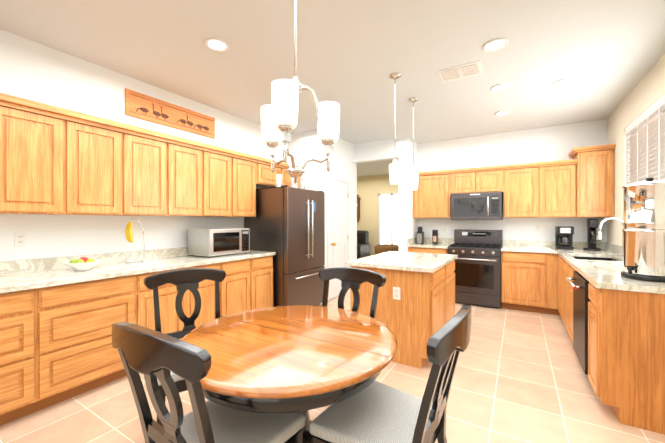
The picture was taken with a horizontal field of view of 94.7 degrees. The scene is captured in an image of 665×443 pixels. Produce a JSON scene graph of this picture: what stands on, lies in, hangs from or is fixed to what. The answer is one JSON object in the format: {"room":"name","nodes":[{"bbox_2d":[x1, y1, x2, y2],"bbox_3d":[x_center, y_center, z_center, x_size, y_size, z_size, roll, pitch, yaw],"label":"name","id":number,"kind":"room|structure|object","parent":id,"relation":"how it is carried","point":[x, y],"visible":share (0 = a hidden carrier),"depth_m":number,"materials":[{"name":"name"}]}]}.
{"room":"kitchen","nodes":[
{"label":"kitchen","id":0,"kind":"room"},
{"bbox_2d":[0,29,285,261],"bbox_3d":[-2.540,-0.078,2.487,0.120,2.800,6.540,0,0,31],"label":"wall","id":1,"kind":"structure","parent":0,"point":[34,71],"depth_m":2.85,"materials":[{"name":"white paint"}]},
{"bbox_2d":[14,232,26,246],"bbox_3d":[-2.490,0.142,2.445,0.008,0.116,0.072,0,0,31],"label":"outlet","id":2,"kind":"object","parent":1,"relation":"attached to","point":[20,239],"visible":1,"depth_m":2.44,"materials":[{"name":"white plastic"}]},
{"bbox_2d":[0,247,187,274],"bbox_3d":[-2.734,0.358,2.027,0.021,0.100,5.530,0,0,31],"label":"backsplash","id":3,"kind":"structure","parent":1,"relation":"attached to","point":[8,267],"depth_m":2.77,"materials":[{"name":"beige stone"}]},
{"bbox_2d":[0,93,300,216],"bbox_3d":[-2.330,-0.471,2.361,0.363,0.825,6.525,0,0,31],"label":"upper cabinet","id":4,"kind":"object","parent":1,"relation":"attached to","point":[54,160],"visible":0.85,"depth_m":2.72,"materials":[{"name":"brown wood"}]},
{"bbox_2d":[125,88,214,138],"bbox_3d":[-1.814,-1.213,3.542,0.021,0.265,1.060,0,0,31],"label":"plaque","id":5,"kind":"object","parent":1,"relation":"attached to","point":[145,107],"visible":1,"depth_m":3.45,"materials":[{"name":"brown wood"}]},
{"bbox_2d":[286,129,356,268],"bbox_3d":[-0.206,-0.085,5.673,0.800,2.800,1.330,0,0,31],"label":"wall","id":6,"kind":"structure","parent":0,"point":[303,146],"depth_m":5.16,"materials":[{"name":"white paint"}]},
{"bbox_2d":[327,174,348,300],"bbox_3d":[0.144,0.268,5.385,0.098,2.095,0.770,0,0,31],"label":"pantry door","id":7,"kind":"structure","parent":6,"relation":"in","point":[337,221],"depth_m":5.36,"materials":[{"name":"white paint"}]},
{"bbox_2d":[0,292,664,442],"bbox_3d":[-0.226,1.348,4.161,7.300,0.060,12.200,0,0,31],"label":"floor","id":8,"kind":"structure","parent":0,"point":[520,376],"depth_m":2.25,"materials":[{"name":"tile"}]},
{"bbox_2d":[0,287,39,425],"bbox_3d":[-2.423,0.885,1.956,0.627,0.875,0.630,0,0,31],"label":"base cabinet","id":9,"kind":"object","parent":8,"relation":"on","point":[19,310],"depth_m":2.00,"materials":[{"name":"brown wood"}]},
{"bbox_2d":[40,275,147,409],"bbox_3d":[-2.079,0.884,2.522,0.627,0.875,0.695,0,0,31],"label":"base cabinet","id":10,"kind":"object","parent":8,"relation":"on","point":[58,317],"depth_m":2.29,"materials":[{"name":"brown wood"}]},
{"bbox_2d":[0,251,275,294],"bbox_3d":[-2.465,0.428,1.863,0.652,0.039,5.530,0,0,31],"label":"countertop","id":11,"kind":"structure","parent":10,"relation":"on","point":[23,280],"depth_m":2.55,"materials":[{"name":"beige stone"}]},
{"bbox_2d":[63,257,100,270],"bbox_3d":[-2.082,0.352,2.549,0.250,0.108,0.250,0,0,31],"label":"fruit bowl","id":12,"kind":"object","parent":11,"relation":"on","point":[83,264],"visible":1,"depth_m":2.50,"materials":[{"name":"white ceramic"}]},
{"bbox_2d":[125,219,144,263],"bbox_3d":[-1.933,0.188,3.005,0.158,0.433,0.173,0,0,31],"label":"banana hanger","id":13,"kind":"object","parent":11,"relation":"on","point":[128,234],"visible":1,"depth_m":2.95,"materials":[{"name":"silver metal"}]},
{"bbox_2d":[188,228,249,256],"bbox_3d":[-1.382,0.245,3.762,0.406,0.317,0.600,0,0,31],"label":"microwave","id":14,"kind":"object","parent":11,"relation":"on","point":[208,242],"visible":1,"depth_m":3.56,"materials":[{"name":"silver metal"}]},
{"bbox_2d":[148,267,191,339],"bbox_3d":[-1.807,0.883,2.970,0.627,0.875,0.483,0,0,31],"label":"base cabinet","id":15,"kind":"object","parent":8,"relation":"on","point":[170,322],"depth_m":2.84,"materials":[{"name":"brown wood"}]},
{"bbox_2d":[144,268,225,426],"bbox_3d":[-0.887,0.832,1.957,0.528,0.989,0.571,0,0,-34],"label":"chair","id":16,"kind":"object","parent":8,"relation":"on","point":[184,280],"visible":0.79,"depth_m":2.11,"materials":[{"name":"black paint"}]},
{"bbox_2d":[112,322,304,442],"bbox_3d":[-0.452,0.834,1.188,0.528,0.989,0.571,0,0,31],"label":"chair","id":17,"kind":"object","parent":8,"relation":"on","point":[151,355],"visible":0.98,"depth_m":1.03,"materials":[{"name":"black paint"}]},
{"bbox_2d":[192,263,227,327],"bbox_3d":[-1.594,0.882,3.320,0.627,0.875,0.548,0,0,31],"label":"base cabinet","id":18,"kind":"object","parent":8,"relation":"on","point":[206,289],"depth_m":3.23,"materials":[{"name":"brown wood"}]},
{"bbox_2d":[228,259,255,314],"bbox_3d":[-1.372,0.882,3.686,0.627,0.875,0.570,0,0,31],"label":"base cabinet","id":19,"kind":"object","parent":8,"relation":"on","point":[242,273],"depth_m":3.60,"materials":[{"name":"brown wood"}]},
{"bbox_2d":[256,255,272,308],"bbox_3d":[-1.168,0.881,4.022,0.627,0.875,0.475,0,0,31],"label":"base cabinet","id":20,"kind":"object","parent":8,"relation":"on","point":[264,267],"depth_m":3.91,"materials":[{"name":"brown wood"}]},
{"bbox_2d":[244,185,324,306],"bbox_3d":[-0.671,0.420,4.578,0.863,1.795,0.897,0,0,31],"label":"fridge","id":21,"kind":"object","parent":8,"relation":"on","point":[286,224],"visible":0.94,"depth_m":4.21,"materials":[{"name":"black metal"}]},
{"bbox_2d":[276,174,281,186],"bbox_3d":[-0.758,-0.564,4.341,0.098,0.200,0.098,0,0,22],"label":"vase","id":22,"kind":"object","parent":21,"relation":"on","point":[278,183],"depth_m":4.31,"materials":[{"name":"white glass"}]},
{"bbox_2d":[291,177,300,187],"bbox_3d":[-0.575,-0.590,4.604,0.120,0.250,0.120,0,0,22],"label":"vase","id":23,"kind":"object","parent":21,"relation":"on","point":[292,179],"depth_m":4.59,"materials":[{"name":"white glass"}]},
{"bbox_2d":[181,305,397,442],"bbox_3d":[-0.213,0.942,1.543,1.060,0.764,1.060,0,0,31],"label":"dining table","id":24,"kind":"object","parent":8,"relation":"on","point":[303,359],"visible":0.75,"depth_m":1.29,"materials":[{"name":"oak wood"},{"name":"black lacquer"}]},
{"bbox_2d":[319,267,385,317],"bbox_3d":[0.014,0.832,1.998,0.528,0.989,0.571,0,0,29],"label":"chair","id":25,"kind":"object","parent":8,"relation":"on","point":[353,279],"visible":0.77,"depth_m":2.19,"materials":[{"name":"black paint"}]},
{"bbox_2d":[357,230,369,258],"bbox_3d":[0.610,0.782,9.579,0.960,0.990,0.870,0,0,31],"label":"recliner","id":26,"kind":"object","parent":8,"relation":"on","point":[363,247],"visible":0.23,"depth_m":9.52,"materials":[{"name":"black leather"}]},
{"bbox_2d":[374,244,398,254],"bbox_3d":[1.532,0.989,8.592,0.720,0.640,0.720,0,0,31],"label":"wicker chair","id":27,"kind":"object","parent":8,"relation":"on","point":[382,248],"visible":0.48,"depth_m":8.32,"materials":[{"name":"brown"}]},
{"bbox_2d":[310,304,471,442],"bbox_3d":[0.260,0.833,1.287,0.571,0.989,0.528,0,0,34],"label":"chair","id":28,"kind":"object","parent":8,"relation":"on","point":[376,412],"visible":0.94,"depth_m":1.21,"materials":[{"name":"black paint"}]},
{"bbox_2d":[350,259,454,368],"bbox_3d":[0.837,0.882,3.415,0.810,0.875,1.190,0,0,31],"label":"kitchen island","id":29,"kind":"object","parent":8,"relation":"on","point":[417,315],"depth_m":2.84,"materials":[{"name":"brown wood"}]},
{"bbox_2d":[393,287,399,299],"bbox_3d":[0.598,0.671,2.858,0.072,0.116,0.008,0,0,31],"label":"outlet","id":30,"kind":"object","parent":29,"relation":"attached to","point":[396,293],"visible":1,"depth_m":2.85,"materials":[{"name":"white plastic"}]},
{"bbox_2d":[345,251,456,274],"bbox_3d":[0.829,0.425,3.419,0.870,0.039,1.270,0,0,31],"label":"island countertop","id":31,"kind":"structure","parent":29,"relation":"on","point":[390,260],"depth_m":3.11,"materials":[{"name":"beige stone"}]},
{"bbox_2d":[408,249,446,253],"bbox_3d":[1.752,0.878,5.420,0.662,0.875,0.627,0,0,31],"label":"base cabinet","id":32,"kind":"object","parent":8,"relation":"on","point":[437,251],"depth_m":5.13,"materials":[{"name":"brown wood"}]},
{"bbox_2d":[407,241,449,248],"bbox_3d":[1.747,0.421,5.407,0.666,0.039,0.652,0,0,31],"label":"countertop","id":33,"kind":"structure","parent":32,"relation":"on","point":[427,244],"depth_m":5.19,"materials":[{"name":"beige stone"}]},
{"bbox_2d":[417,226,423,243],"bbox_3d":[1.617,0.245,5.630,0.100,0.310,0.152,0,0,31],"label":"knife block","id":34,"kind":"object","parent":33,"relation":"on","point":[420,236],"visible":1,"depth_m":5.57,"materials":[{"name":"black plastic"}]},
{"bbox_2d":[432,230,437,243],"bbox_3d":[1.836,0.273,5.472,0.089,0.254,0.135,0,0,31],"label":"can opener","id":35,"kind":"object","parent":33,"relation":"on","point":[434,236],"visible":1,"depth_m":5.43,"materials":[{"name":"black plastic"}]},
{"bbox_2d":[447,229,502,307],"bbox_3d":[2.337,0.729,5.007,0.754,1.175,0.723,0,0,31],"label":"range","id":36,"kind":"object","parent":8,"relation":"on","point":[477,270],"visible":0.96,"depth_m":4.77,"materials":[{"name":"black metal"}]},
{"bbox_2d":[501,253,558,314],"bbox_3d":[2.988,0.880,4.669,0.697,0.875,0.627,0,0,31],"label":"base cabinet","id":37,"kind":"object","parent":8,"relation":"on","point":[529,280],"depth_m":4.40,"materials":[{"name":"brown wood"}]},
{"bbox_2d":[501,245,610,252],"bbox_3d":[3.243,0.423,4.498,1.318,0.039,0.652,0,0,31],"label":"countertop","id":38,"kind":"structure","parent":37,"relation":"on","point":[506,248],"depth_m":4.41,"materials":[{"name":"beige stone"}]},
{"bbox_2d":[521,247,550,249],"bbox_3d":[3.021,0.396,4.562,0.370,0.012,0.260,0,0,31],"label":"cutting board","id":39,"kind":"object","parent":38,"relation":"on","point":[545,248],"visible":1,"depth_m":4.51,"materials":[{"name":"white plastic"}]},
{"bbox_2d":[555,226,573,249],"bbox_3d":[3.418,0.237,4.524,0.213,0.330,0.232,0,0,31],"label":"coffee maker","id":40,"kind":"object","parent":38,"relation":"on","point":[564,237],"visible":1,"depth_m":4.45,"materials":[{"name":"black plastic"}]},
{"bbox_2d":[583,219,600,249],"bbox_3d":[3.705,0.183,4.368,0.200,0.440,0.200,0,0,31],"label":"coffee maker","id":41,"kind":"object","parent":38,"relation":"on","point":[592,225],"visible":0.98,"depth_m":4.30,"materials":[{"name":"black plastic"}]},
{"bbox_2d":[558,270,564,324],"bbox_3d":[3.025,0.975,3.484,0.637,0.690,0.820,0,0,31],"label":"door","id":42,"kind":"structure","parent":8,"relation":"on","point":[561,273],"depth_m":3.82,"materials":[{"name":"brown wood"}]},
{"bbox_2d":[558,258,564,269],"bbox_3d":[3.301,0.881,3.937,0.637,0.875,0.242,0,0,31],"label":"drawer","id":43,"kind":"object","parent":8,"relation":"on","point":[561,261],"depth_m":3.83,"materials":[{"name":"brown wood"}]},
{"bbox_2d":[565,262,576,342],"bbox_3d":[2.704,0.883,2.955,0.637,0.875,0.517,0,0,31],"label":"base cabinet","id":44,"kind":"object","parent":8,"relation":"on","point":[569,270],"depth_m":3.23,"materials":[{"name":"brown wood"}]},
{"bbox_2d":[565,271,590,374],"bbox_3d":[2.353,0.894,2.505,0.673,0.855,0.610,0,0,31],"label":"dishwasher","id":45,"kind":"object","parent":8,"relation":"on","point":[579,285],"visible":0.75,"depth_m":2.53,"materials":[{"name":"black metal"}]},
{"bbox_2d":[585,278,664,434],"bbox_3d":[2.156,0.885,2.053,0.637,0.875,0.362,0,0,31],"label":"base cabinet","id":46,"kind":"object","parent":8,"relation":"on","point":[626,347],"depth_m":1.98,"materials":[{"name":"brown wood"}]},
{"bbox_2d":[557,251,664,293],"bbox_3d":[2.704,0.426,2.965,0.647,0.039,2.522,0,0,31],"label":"countertop","id":47,"kind":"structure","parent":46,"relation":"on","point":[603,275],"depth_m":2.43,"materials":[{"name":"beige stone"}]},
{"bbox_2d":[597,217,623,257],"bbox_3d":[3.160,0.179,3.466,0.274,0.450,0.133,0,0,31],"label":"faucet","id":48,"kind":"object","parent":47,"relation":"on","point":[599,236],"visible":0.52,"depth_m":3.47,"materials":[{"name":"silver metal"}]},
{"bbox_2d":[621,177,664,282],"bbox_3d":[2.255,0.046,2.183,0.308,0.720,0.300,0,0,31],"label":"water filter","id":49,"kind":"object","parent":47,"relation":"on","point":[643,230],"visible":1,"depth_m":2.10,"materials":[{"name":"silver metal"}]},
{"bbox_2d":[0,0,664,176],"bbox_3d":[-0.226,-1.512,4.155,7.300,0.060,12.200,0,0,31],"label":"ceiling","id":50,"kind":"structure","parent":0,"point":[353,55],"depth_m":2.69,"materials":[{"name":"white paint"}]},
{"bbox_2d":[204,38,228,51],"bbox_3d":[-0.963,-1.472,2.556,0.196,0.011,0.196,0,0,31],"label":"recessed light","id":51,"kind":"object","parent":50,"relation":"in","point":[218,44],"visible":1,"depth_m":2.55,"materials":[{"name":"white paint"}]},
{"bbox_2d":[261,0,339,183],"bbox_3d":[-0.222,-0.834,1.558,0.404,1.284,0.426,0,0,31],"label":"chandelier","id":52,"kind":"object","parent":50,"relation":"hanging from","point":[279,117],"visible":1,"depth_m":1.56,"materials":[{"name":"brushed nickel"},{"name":"frosted white glass"}]},
{"bbox_2d":[389,73,400,184],"bbox_3d":[0.635,-0.929,3.107,0.124,1.099,0.124,0,0,31],"label":"pendant light","id":53,"kind":"object","parent":50,"relation":"hanging from","point":[395,172],"visible":1,"depth_m":3.06,"materials":[{"name":"white glass"}]},
{"bbox_2d":[408,97,418,189],"bbox_3d":[0.981,-0.930,3.716,0.124,1.099,0.124,0,0,31],"label":"pendant light","id":54,"kind":"object","parent":50,"relation":"hanging from","point":[413,175],"visible":1,"depth_m":3.68,"materials":[{"name":"silver metal"}]},
{"bbox_2d":[437,61,482,82],"bbox_3d":[1.265,-1.472,3.027,0.380,0.013,0.280,0,0,31],"label":"ceiling vent","id":55,"kind":"object","parent":50,"relation":"in","point":[461,71],"visible":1,"depth_m":3.00,"materials":[{"name":"white paint"}]},
{"bbox_2d":[482,38,508,51],"bbox_3d":[1.361,-1.472,2.559,0.196,0.011,0.196,0,0,31],"label":"recessed light","id":56,"kind":"object","parent":50,"relation":"in","point":[497,44],"visible":1,"depth_m":2.55,"materials":[{"name":"white paint"}]},
{"bbox_2d":[490,83,509,91],"bbox_3d":[1.846,-1.474,3.376,0.196,0.011,0.196,0,0,31],"label":"recessed light","id":57,"kind":"object","parent":50,"relation":"in","point":[499,87],"visible":0.96,"depth_m":3.37,"materials":[{"name":"white paint"}]},
{"bbox_2d":[494,111,509,115],"bbox_3d":[2.316,-1.475,4.179,0.196,0.011,0.196,0,0,31],"label":"recessed light","id":58,"kind":"object","parent":50,"relation":"in","point":[501,113],"visible":1,"depth_m":4.19,"materials":[{"name":"white paint"}]},
{"bbox_2d":[552,78,574,86],"bbox_3d":[2.450,-1.473,3.243,0.196,0.011,0.196,0,0,31],"label":"recessed light","id":59,"kind":"object","parent":50,"relation":"in","point":[563,82],"visible":0.96,"depth_m":3.24,"materials":[{"name":"white paint"}]},
{"bbox_2d":[357,174,398,255],"bbox_3d":[1.557,-0.093,9.932,4.350,2.800,0.120,0,0,31],"label":"wall","id":60,"kind":"structure","parent":0,"point":[370,189],"depth_m":10.03,"materials":[{"name":"beige paint"}]},
{"bbox_2d":[357,195,360,221],"bbox_3d":[0.774,-0.444,10.260,0.330,0.900,0.129,0,0,31],"label":"wall clock","id":61,"kind":"object","parent":60,"relation":"attached to","point":[358,208],"visible":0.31,"depth_m":10.17,"materials":[{"name":"brown wood"}]},
{"bbox_2d":[378,193,398,244],"bbox_3d":[1.893,0.107,9.667,0.900,2.000,0.115,0,0,31],"label":"window shutters","id":62,"kind":"object","parent":60,"relation":"attached to","point":[388,218],"visible":0.56,"depth_m":9.77,"materials":[{"name":"white paint"}]},
{"bbox_2d":[353,119,606,251],"bbox_3d":[2.282,-0.084,5.203,3.940,2.800,0.750,0,0,31],"label":"wall","id":63,"kind":"structure","parent":0,"point":[552,143],"depth_m":5.22,"materials":[{"name":"white paint"}]},
{"bbox_2d":[407,237,416,244],"bbox_3d":[1.466,0.351,5.565,0.021,0.100,0.631,0,0,31],"label":"backsplash","id":64,"kind":"structure","parent":63,"relation":"attached to","point":[411,241],"depth_m":5.44,"materials":[{"name":"beige stone"}]},
{"bbox_2d":[413,144,615,217],"bbox_3d":[2.685,-0.546,4.949,2.742,0.965,0.457,0,0,31],"label":"upper cabinet","id":65,"kind":"object","parent":63,"relation":"attached to","point":[581,184],"visible":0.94,"depth_m":4.59,"materials":[{"name":"brown wood"}]},
{"bbox_2d":[451,192,502,219],"bbox_3d":[2.406,-0.246,5.118,0.750,0.440,0.457,0,0,31],"label":"over-the-range microwave","id":66,"kind":"object","parent":65,"relation":"attached to","point":[478,206],"visible":1,"depth_m":4.95,"materials":[{"name":"black metal"}]},
{"bbox_2d":[424,237,606,248],"bbox_3d":[2.798,0.352,5.137,2.742,0.100,0.021,0,0,31],"label":"backsplash","id":67,"kind":"structure","parent":63,"relation":"attached to","point":[441,241],"depth_m":4.86,"materials":[{"name":"beige stone"}]},
{"bbox_2d":[535,225,539,231],"bbox_3d":[3.259,0.107,4.867,0.072,0.116,0.008,0,0,31],"label":"outlet","id":68,"kind":"object","parent":63,"relation":"attached to","point":[537,228],"visible":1,"depth_m":4.87,"materials":[{"name":"white plastic"}]},
{"bbox_2d":[607,54,664,245],"bbox_3d":[1.909,-0.075,0.912,0.120,2.800,8.470,0,0,31],"label":"wall","id":69,"kind":"structure","parent":0,"point":[647,92],"depth_m":3.78,"materials":[{"name":"beige paint"}]},
{"bbox_2d":[601,246,622,261],"bbox_3d":[2.741,0.456,2.943,0.562,0.299,2.522,0,0,31],"label":"backsplash","id":70,"kind":"structure","parent":69,"relation":"attached to","point":[620,251],"depth_m":3.73,"materials":[{"name":"beige stone"}]},
{"bbox_2d":[607,243,618,252],"bbox_3d":[3.792,0.354,4.153,0.021,0.100,0.630,0,0,31],"label":"backsplash","id":71,"kind":"structure","parent":69,"relation":"attached to","point":[614,248],"depth_m":4.05,"materials":[{"name":"beige stone"}]},
{"bbox_2d":[625,94,664,184],"bbox_3d":[3.123,-0.439,2.912,0.107,1.380,1.850,0,0,31],"label":"kitchen window","id":72,"kind":"structure","parent":69,"relation":"in","point":[652,106],"depth_m":3.50,"materials":[{"name":"white paint"}]},
{"bbox_2d":[626,99,664,183],"bbox_3d":[3.101,-0.441,2.926,0.056,1.292,1.766,0,0,31],"label":"window blinds","id":73,"kind":"object","parent":72,"relation":"attached to","point":[646,151],"visible":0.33,"depth_m":3.09,"materials":[{"name":"white plastic"}]}
]}

